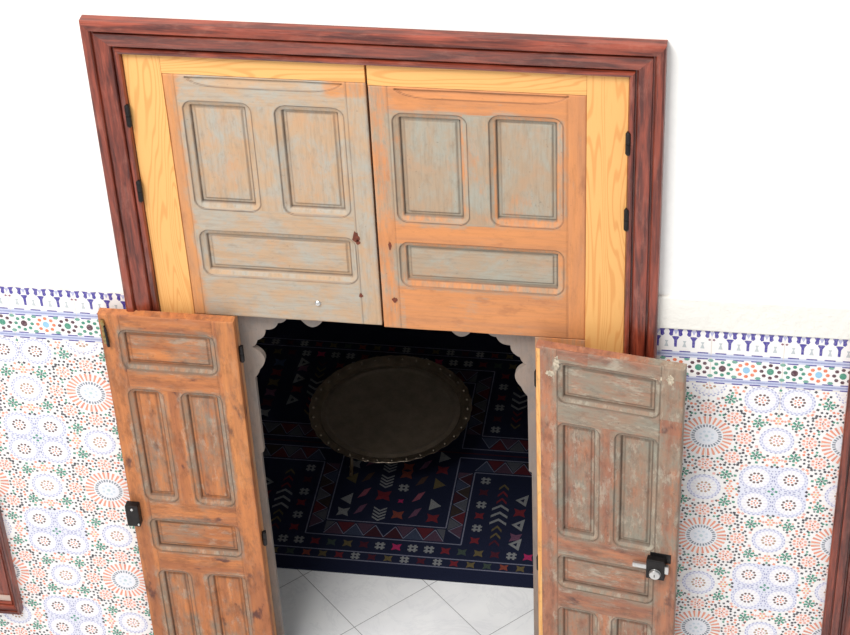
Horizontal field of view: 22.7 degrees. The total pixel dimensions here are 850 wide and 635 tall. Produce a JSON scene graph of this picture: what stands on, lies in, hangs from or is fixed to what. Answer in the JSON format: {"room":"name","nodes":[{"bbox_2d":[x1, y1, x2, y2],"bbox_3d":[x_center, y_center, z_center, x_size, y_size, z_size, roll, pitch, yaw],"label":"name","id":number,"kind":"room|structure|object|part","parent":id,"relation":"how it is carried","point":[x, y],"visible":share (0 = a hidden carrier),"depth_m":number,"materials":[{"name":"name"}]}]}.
{"room":"traditional dwelling","nodes":[
{"label":"traditional dwelling","id":0,"kind":"room"},
{"bbox_2d":[277,568,533,634],"bbox_3d":[-0.279,2.223,5.812,6.800,0.100,9.900,4,39,8],"label":"floor","id":1,"kind":"structure","parent":0,"point":[312,602],"depth_m":7.26,"materials":[{"name":"tile"}]},
{"bbox_2d":[256,319,532,587],"bbox_3d":[-0.061,0.462,7.919,1.646,0.010,1.406,4,39,8],"label":"rug","id":2,"kind":"object","parent":1,"relation":"on","point":[461,512],"visible":0.55,"depth_m":7.75,"materials":[{"name":"fabric"}]},
{"bbox_2d":[349,458,352,475],"bbox_3d":[-0.122,0.418,7.813,0.344,0.188,0.351,4,39,8],"label":"tray stand","id":3,"kind":"object","parent":2,"relation":"on","point":[351,459],"visible":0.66,"depth_m":7.74,"materials":[{"name":"brown wood"}]},
{"bbox_2d":[309,355,471,462],"bbox_3d":[-0.127,0.337,7.744,0.599,0.023,0.601,4,39,8],"label":"serving tray","id":4,"kind":"object","parent":3,"relation":"on","point":[387,408],"visible":1,"depth_m":7.75,"materials":[{"name":"brown metal"}]},
{"bbox_2d":[0,0,849,305],"bbox_3d":[-0.109,-0.381,5.856,6.800,3.900,0.246,4,39,8],"label":"wall","id":5,"kind":"structure","parent":0,"point":[756,191],"depth_m":5.52,"materials":[{"name":"white paint"}]},
{"bbox_2d":[0,508,23,614],"bbox_3d":[-1.725,0.592,6.797,0.758,0.898,0.064,4,39,8],"label":"window","id":6,"kind":"structure","parent":5,"relation":"in","point":[10,597],"depth_m":6.93,"materials":[{"name":"brown wood"}]},
{"bbox_3d":[-1.723,0.575,6.802,0.688,0.808,0.026,4,39,8],"label":"sash","id":7,"kind":"part","parent":6,"relation":"part of","materials":[{"name":"brown wood"}]},
{"bbox_3d":[-1.706,0.899,7.059,0.688,0.020,0.036,4,39,8],"label":"sill","id":8,"kind":"part","parent":6,"relation":"part of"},
{"bbox_3d":[-1.708,0.930,7.064,0.758,0.035,0.060,4,39,8],"label":"casing","id":9,"kind":"part","parent":6,"relation":"part of","materials":[{"name":"brown wood"}]},
{"bbox_2d":[0,286,153,634],"bbox_3d":[-2.088,0.474,6.769,2.635,1.591,0.001,4,39,8],"label":"wall tiles","id":10,"kind":"structure","parent":5,"relation":"attached to","point":[64,493],"depth_m":6.60,"materials":[{"name":"multicoloured tile"}]},
{"bbox_2d":[79,15,667,358],"bbox_3d":[-0.092,0.237,6.194,1.524,2.512,0.079,4,39,8],"label":"door frame","id":11,"kind":"structure","parent":5,"relation":"in","point":[105,39],"depth_m":5.48,"materials":[{"name":"brown wood"}]},
{"bbox_3d":[-0.794,0.198,6.290,0.114,2.512,0.055,-11,39,-10],"label":"casing","id":12,"kind":"part","parent":11,"relation":"part of","materials":[{"name":"brown wood"}]},
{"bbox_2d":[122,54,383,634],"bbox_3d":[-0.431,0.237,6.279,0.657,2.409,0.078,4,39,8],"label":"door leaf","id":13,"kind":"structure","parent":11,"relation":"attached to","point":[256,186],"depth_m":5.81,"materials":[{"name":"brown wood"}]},
{"bbox_2d":[97,308,274,634],"bbox_3d":[-0.713,0.601,6.538,0.423,1.538,0.064,4,39,8],"label":"door","id":14,"kind":"structure","parent":13,"relation":"attached to","point":[176,383],"depth_m":6.43,"materials":[{"name":"brown wood"}]},
{"bbox_3d":[-0.929,0.042,6.117,0.014,0.087,0.013,4,39,8],"label":"latch plate","id":15,"kind":"part","parent":14,"relation":"part of","materials":[{"name":"gold metal"}]},
{"bbox_3d":[-0.818,0.386,6.390,0.112,0.454,0.018,4,39,8],"label":"panel moulding","id":16,"kind":"part","parent":14,"relation":"part of","materials":[{"name":"brown wood"}]},
{"bbox_3d":[-0.817,0.382,6.393,0.073,0.417,0.010,4,39,8],"label":"panel","id":17,"kind":"part","parent":14,"relation":"part of","materials":[{"name":"brown wood"}]},
{"bbox_3d":[-0.745,0.098,6.143,0.290,0.151,0.018,4,39,8],"label":"panel moulding","id":18,"kind":"part","parent":14,"relation":"part of","materials":[{"name":"brown wood"}]},
{"bbox_3d":[-0.744,0.094,6.146,0.251,0.115,0.010,4,39,8],"label":"panel","id":19,"kind":"part","parent":14,"relation":"part of","materials":[{"name":"brown wood"}]},
{"bbox_3d":[-0.786,0.974,6.860,0.112,0.448,0.018,4,39,8],"label":"panel moulding","id":20,"kind":"part","parent":14,"relation":"part of","materials":[{"name":"brown wood"}]},
{"bbox_3d":[-0.785,0.969,6.864,0.073,0.412,0.004,4,39,8],"label":"panel","id":21,"kind":"part","parent":14,"relation":"part of","materials":[{"name":"brown wood"}]},
{"bbox_3d":[-0.714,0.685,6.611,0.290,0.146,0.018,4,39,8],"label":"panel moulding","id":22,"kind":"part","parent":14,"relation":"part of","materials":[{"name":"brown wood"}]},
{"bbox_3d":[-0.713,0.680,6.617,0.251,0.106,0.004,4,39,8],"label":"panel","id":23,"kind":"part","parent":14,"relation":"part of","materials":[{"name":"brown wood"}]},
{"bbox_3d":[-0.649,0.397,6.365,0.128,0.454,0.018,4,39,8],"label":"panel moulding","id":24,"kind":"part","parent":14,"relation":"part of","materials":[{"name":"brown wood"}]},
{"bbox_3d":[-0.648,0.391,6.370,0.089,0.417,0.004,4,39,8],"label":"panel","id":25,"kind":"part","parent":14,"relation":"part of","materials":[{"name":"brown wood"}]},
{"bbox_3d":[-0.618,0.985,6.835,0.128,0.448,0.018,4,39,8],"label":"panel moulding","id":26,"kind":"part","parent":14,"relation":"part of","materials":[{"name":"brown wood"}]},
{"bbox_3d":[-0.617,0.980,6.840,0.089,0.412,0.004,4,39,8],"label":"panel","id":27,"kind":"part","parent":14,"relation":"part of","materials":[{"name":"brown wood"}]},
{"bbox_3d":[-0.549,-0.440,5.741,0.187,0.356,0.018,4,39,8],"label":"panel moulding","id":28,"kind":"part","parent":13,"relation":"part of","materials":[{"name":"grey wood"}]},
{"bbox_3d":[-0.548,-0.444,5.747,0.148,0.317,0.004,4,39,8],"label":"panel","id":29,"kind":"part","parent":13,"relation":"part of","materials":[{"name":"grey wood"}]},
{"bbox_3d":[-0.425,-0.671,5.545,0.548,0.075,0.041,4,39,8],"label":"pine rail","id":30,"kind":"part","parent":13,"relation":"part of","materials":[{"name":"yellow wood"}]},
{"bbox_3d":[-0.408,-0.174,5.928,0.445,0.163,0.018,4,39,8],"label":"panel moulding","id":31,"kind":"part","parent":13,"relation":"part of","materials":[{"name":"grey wood"}]},
{"bbox_3d":[-0.407,-0.177,5.931,0.405,0.123,0.009,4,39,8],"label":"panel","id":32,"kind":"part","parent":13,"relation":"part of","materials":[{"name":"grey wood"}]},
{"bbox_3d":[-0.302,-0.423,5.706,0.190,0.359,0.018,4,39,8],"label":"panel moulding","id":33,"kind":"part","parent":13,"relation":"part of","materials":[{"name":"grey wood"}]},
{"bbox_3d":[-0.299,-0.427,5.713,0.148,0.317,0.004,4,39,8],"label":"panel","id":34,"kind":"part","parent":13,"relation":"part of","materials":[{"name":"grey wood"}]},
{"bbox_3d":[-0.141,-0.703,5.445,1.524,0.106,0.079,4,39,8],"label":"head casing","id":35,"kind":"part","parent":11,"relation":"part of","materials":[{"name":"brown wood"}]},
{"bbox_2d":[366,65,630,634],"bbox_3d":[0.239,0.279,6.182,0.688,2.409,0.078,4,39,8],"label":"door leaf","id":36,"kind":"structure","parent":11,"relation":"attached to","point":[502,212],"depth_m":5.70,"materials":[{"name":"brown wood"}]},
{"bbox_3d":[0.018,-0.398,5.664,0.198,0.358,0.018,4,39,8],"label":"panel moulding","id":37,"kind":"part","parent":36,"relation":"part of","materials":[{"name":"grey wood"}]},
{"bbox_3d":[0.019,-0.404,5.669,0.159,0.316,0.004,4,39,8],"label":"panel","id":38,"kind":"part","parent":36,"relation":"part of","materials":[{"name":"grey wood"}]},
{"bbox_3d":[0.134,-0.633,5.466,0.573,0.082,0.041,4,39,8],"label":"pine rail","id":39,"kind":"part","parent":36,"relation":"part of","materials":[{"name":"yellow wood"}]},
{"bbox_3d":[0.157,-0.138,5.846,0.458,0.157,0.018,4,39,8],"label":"panel moulding","id":40,"kind":"part","parent":36,"relation":"part of","materials":[{"name":"brown wood"}]},
{"bbox_3d":[0.159,-0.144,5.851,0.416,0.115,0.004,4,39,8],"label":"panel","id":41,"kind":"part","parent":36,"relation":"part of","materials":[{"name":"grey wood"}]},
{"bbox_3d":[0.272,-0.388,5.622,0.198,0.358,0.018,4,39,8],"label":"panel moulding","id":42,"kind":"part","parent":36,"relation":"part of","materials":[{"name":"brown wood"}]},
{"bbox_3d":[0.271,-0.392,5.628,0.157,0.316,0.004,4,39,8],"label":"panel","id":43,"kind":"part","parent":36,"relation":"part of","materials":[{"name":"grey wood"}]},
{"bbox_2d":[534,339,686,634],"bbox_3d":[0.537,0.707,6.329,0.435,1.529,0.064,10,40,16],"label":"door","id":44,"kind":"structure","parent":36,"relation":"attached to","point":[610,425],"depth_m":6.17,"materials":[{"name":"brown wood"}]},
{"bbox_3d":[0.481,1.070,6.656,0.126,0.448,0.018,9,40,15],"label":"panel moulding","id":45,"kind":"part","parent":44,"relation":"part of","materials":[{"name":"brown wood"}]},
{"bbox_3d":[0.450,0.481,6.186,0.126,0.454,0.018,9,40,15],"label":"panel moulding","id":46,"kind":"part","parent":44,"relation":"part of","materials":[{"name":"brown wood"}]},
{"bbox_3d":[0.482,1.064,6.661,0.090,0.412,0.004,9,40,15],"label":"panel","id":47,"kind":"part","parent":44,"relation":"part of","materials":[{"name":"brown wood"}]},
{"bbox_3d":[0.450,0.477,6.189,0.090,0.417,0.009,9,40,15],"label":"panel","id":48,"kind":"part","parent":44,"relation":"part of","materials":[{"name":"brown wood"}]},
{"bbox_3d":[0.547,0.788,6.398,0.297,0.146,0.018,9,40,15],"label":"panel moulding","id":49,"kind":"part","parent":44,"relation":"part of","materials":[{"name":"brown wood"}]},
{"bbox_3d":[0.548,0.783,6.404,0.261,0.106,0.004,9,40,15],"label":"panel","id":50,"kind":"part","parent":44,"relation":"part of","materials":[{"name":"brown wood"}]},
{"bbox_3d":[0.516,0.201,5.931,0.297,0.151,0.018,9,40,15],"label":"panel moulding","id":51,"kind":"part","parent":44,"relation":"part of","materials":[{"name":"brown wood"}]},
{"bbox_3d":[0.516,0.197,5.934,0.261,0.115,0.009,9,40,15],"label":"panel","id":52,"kind":"part","parent":44,"relation":"part of","materials":[{"name":"brown wood"}]},
{"bbox_3d":[0.643,1.096,6.612,0.129,0.448,0.018,9,40,15],"label":"panel moulding","id":53,"kind":"part","parent":44,"relation":"part of","materials":[{"name":"brown wood"}]},
{"bbox_3d":[0.645,1.091,6.617,0.090,0.412,0.004,9,40,15],"label":"panel","id":54,"kind":"part","parent":44,"relation":"part of","materials":[{"name":"brown wood"}]},
{"bbox_3d":[0.612,0.508,6.143,0.129,0.454,0.018,9,40,15],"label":"panel moulding","id":55,"kind":"part","parent":44,"relation":"part of","materials":[{"name":"brown wood"}]},
{"bbox_3d":[0.614,0.502,6.147,0.090,0.417,0.004,9,40,15],"label":"panel","id":56,"kind":"part","parent":44,"relation":"part of","materials":[{"name":"brown wood"}]},
{"bbox_3d":[0.682,0.765,6.277,0.036,0.036,0.010,9,40,15],"label":"knob","id":57,"kind":"part","parent":44,"relation":"part of","materials":[{"name":"metal"}]},
{"bbox_3d":[0.698,0.712,6.265,0.063,0.036,0.002,9,40,15],"label":"lock plate","id":58,"kind":"part","parent":44,"relation":"part of","materials":[{"name":"black metal"}]},
{"bbox_3d":[0.609,0.286,6.086,0.114,2.512,0.055,20,44,26],"label":"casing","id":59,"kind":"part","parent":11,"relation":"part of","materials":[{"name":"brown wood"}]},
{"bbox_2d":[657,328,849,634],"bbox_3d":[1.932,0.727,6.184,2.625,1.591,0.001,4,39,8],"label":"wall tiles","id":60,"kind":"structure","parent":5,"relation":"attached to","point":[765,414],"depth_m":6.16,"materials":[{"name":"multicoloured tile"}]},
{"bbox_2d":[658,295,849,339],"bbox_3d":[1.907,0.062,5.653,2.605,0.111,0.013,4,39,8],"label":"band","id":61,"kind":"object","parent":5,"relation":"attached to","point":[674,312],"visible":1,"depth_m":5.79,"materials":[{"name":"paint"}]},
{"bbox_2d":[821,373,849,634],"bbox_3d":[1.571,0.612,6.167,0.747,1.378,0.064,4,39,8],"label":"window","id":62,"kind":"structure","parent":5,"relation":"in","point":[836,612],"depth_m":6.28,"materials":[{"name":"brown wood"}]},
{"bbox_3d":[1.573,0.595,6.172,0.607,1.218,0.026,4,39,8],"label":"sash","id":63,"kind":"part","parent":62,"relation":"part of","materials":[{"name":"brown wood"}]}
]}

